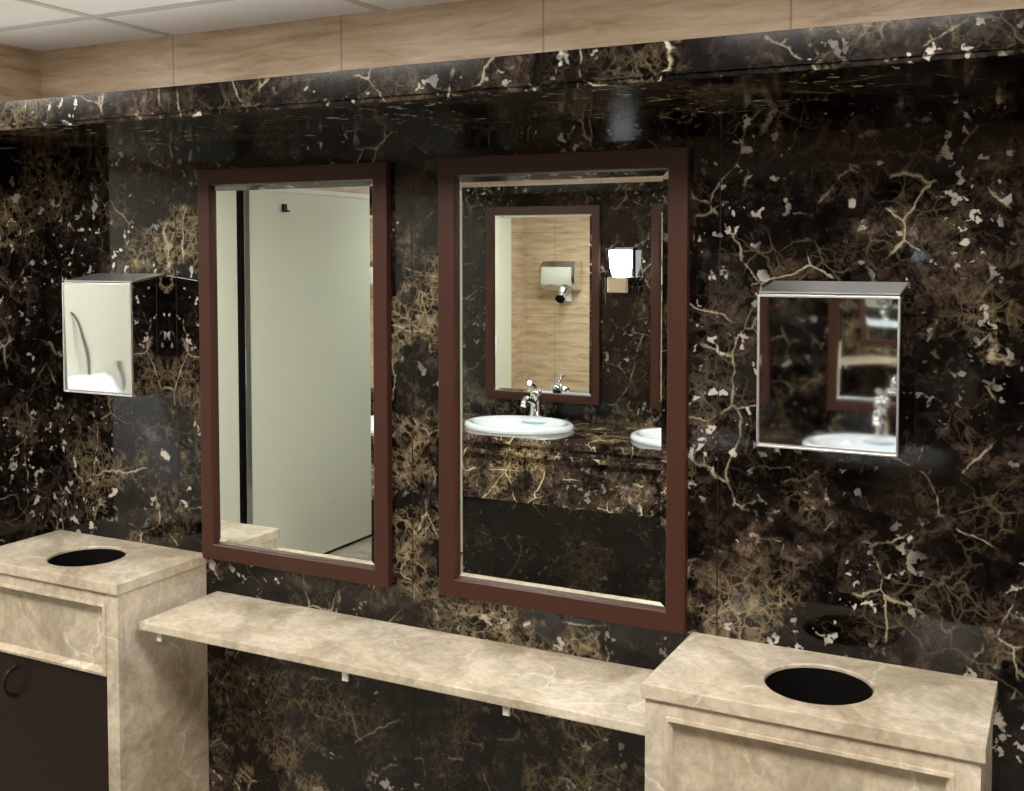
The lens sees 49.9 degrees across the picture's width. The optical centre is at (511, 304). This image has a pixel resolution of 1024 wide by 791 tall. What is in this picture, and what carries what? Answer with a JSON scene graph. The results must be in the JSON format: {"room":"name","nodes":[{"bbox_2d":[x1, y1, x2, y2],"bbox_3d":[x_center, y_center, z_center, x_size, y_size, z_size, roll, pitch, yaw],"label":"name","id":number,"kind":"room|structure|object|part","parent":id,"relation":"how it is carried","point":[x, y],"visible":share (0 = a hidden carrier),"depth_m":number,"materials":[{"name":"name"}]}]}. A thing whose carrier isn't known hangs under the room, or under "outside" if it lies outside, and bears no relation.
{"room":"public restroom","nodes":[
{"label":"public restroom","id":0,"kind":"room"},
{"bbox_2d":[0,44,40,101],"bbox_3d":[-1.338,-0.537,2.781,0.160,0.230,0.220,1,3,27],"label":"wall pier","id":1,"kind":"object","parent":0,"point":[20,72],"depth_m":2.78,"materials":[{"name":"beige wood"}]},
{"bbox_2d":[0,149,49,545],"bbox_3d":[-1.338,0.547,2.832,0.160,1.940,0.220,1,3,27],"label":"wall pier","id":2,"kind":"object","parent":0,"point":[24,472],"visible":0.67,"depth_m":2.81,"materials":[{"name":"stone"}]},
{"bbox_2d":[0,0,464,50],"bbox_3d":[-1.174,-0.582,0.234,5.170,0.100,4.840,1,3,27],"label":"ceiling","id":3,"kind":"structure","parent":0,"point":[235,13],"depth_m":2.42,"materials":[{"name":"white tile"}]},
{"bbox_2d":[0,0,385,36],"bbox_3d":[-1.174,-0.530,0.237,4.930,0.005,4.600,1,3,27],"label":"grid","id":4,"kind":"object","parent":3,"relation":"attached to","point":[102,17],"visible":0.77,"depth_m":2.37,"materials":[{"name":"silver metal"}]},
{"bbox_2d":[40,0,1023,790],"bbox_3d":[0.381,0.465,2.142,3.845,2.170,0.120,1,3,27],"label":"wall","id":5,"kind":"structure","parent":0,"point":[915,558],"depth_m":2.10,"materials":[{"name":"stone"}]},
{"bbox_2d":[62,273,166,396],"bbox_3d":[-0.967,0.069,2.678,0.227,0.290,0.116,1,3,27],"label":"paper towel dispenser","id":6,"kind":"object","parent":5,"relation":"attached to","point":[115,339],"visible":1,"depth_m":2.63,"materials":[{"name":"silver metal"}]},
{"bbox_3d":[-0.966,-0.067,2.673,0.224,0.018,0.108,1,3,27],"label":"lid","id":7,"kind":"part","parent":6,"relation":"part of","materials":[{"name":"silver metal"}]},
{"bbox_2d":[197,162,392,587],"bbox_3d":[-0.502,0.149,2.499,0.531,0.923,0.018,1,3,27],"label":"wall mirror","id":8,"kind":"object","parent":5,"relation":"attached to","point":[294,262],"visible":1,"depth_m":2.49,"materials":[{"name":"brown wood"}]},
{"bbox_2d":[139,591,653,735],"bbox_3d":[-0.238,0.738,2.263,1.179,0.070,0.249,1,3,27],"label":"shelf","id":9,"kind":"object","parent":5,"relation":"attached to","point":[565,686],"visible":0.93,"depth_m":2.20,"materials":[{"name":"beige stone"}]},
{"bbox_2d":[0,8,1023,152],"bbox_3d":[0.332,-0.377,1.832,3.685,0.060,0.404,1,3,27],"label":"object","id":10,"kind":"structure","parent":5,"relation":"attached to","point":[979,54],"depth_m":1.84,"materials":[{"name":"black stone"}]},
{"bbox_2d":[438,147,690,633],"bbox_3d":[0.090,0.160,2.198,0.541,0.922,0.018,1,3,27],"label":"wall mirror","id":11,"kind":"object","parent":5,"relation":"attached to","point":[564,277],"visible":1,"depth_m":2.19,"materials":[{"name":"brown wood"}]},
{"bbox_2d":[756,281,908,457],"bbox_3d":[0.555,0.104,1.903,0.235,0.288,0.116,1,3,27],"label":"paper towel dispenser","id":12,"kind":"object","parent":5,"relation":"attached to","point":[832,356],"visible":1,"depth_m":1.85,"materials":[{"name":"silver metal"}]},
{"bbox_3d":[0.555,-0.030,1.898,0.232,0.018,0.108,1,3,27],"label":"lid","id":13,"kind":"part","parent":12,"relation":"part of","materials":[{"name":"silver metal"}]},
{"bbox_3d":[-1.174,1.686,0.341,5.170,0.100,4.840,1,3,27],"label":"floor","id":14,"kind":"structure","parent":0,"visible":0},
{"bbox_2d":[0,530,208,790],"bbox_3d":[-1.027,1.062,2.647,0.505,0.928,0.309,1,3,27],"label":"base cabinet","id":15,"kind":"object","parent":14,"relation":"on","point":[91,699],"visible":1,"depth_m":2.53,"materials":[{"name":"beige stone"}]},
{"bbox_3d":[-1.168,0.878,2.558,0.010,0.079,0.040,2,3,31],"label":"door handle","id":16,"kind":"part","parent":15,"relation":"part of","materials":[{"name":"brown metal"}]},
{"bbox_3d":[-1.081,0.734,2.525,0.422,0.162,0.017,1,3,27],"label":"moulded panel","id":17,"kind":"part","parent":15,"relation":"part of","materials":[{"name":"beige stone"}]},
{"bbox_3d":[-1.078,1.128,2.550,0.419,0.622,0.011,1,3,27],"label":"door","id":18,"kind":"part","parent":15,"relation":"part of","materials":[{"name":"black laminate"}]},
{"bbox_3d":[-1.079,1.079,2.546,0.493,0.904,0.018,1,3,27],"label":"frame","id":19,"kind":"part","parent":15,"relation":"part of","materials":[{"name":"beige stone"}]},
{"bbox_2d":[641,632,997,790],"bbox_3d":[0.512,1.099,1.863,0.534,0.928,0.309,1,3,27],"label":"base cabinet","id":20,"kind":"object","parent":14,"relation":"on","point":[722,713],"visible":1,"depth_m":1.79,"materials":[{"name":"beige stone"}]},
{"bbox_3d":[0.458,0.771,1.741,0.451,0.162,0.017,1,3,27],"label":"moulded panel","id":21,"kind":"part","parent":20,"relation":"part of","materials":[{"name":"beige stone"}]},
{"bbox_3d":[0.461,1.116,1.763,0.522,0.904,0.018,1,3,27],"label":"frame","id":22,"kind":"part","parent":20,"relation":"part of","materials":[{"name":"beige stone"}]}
]}

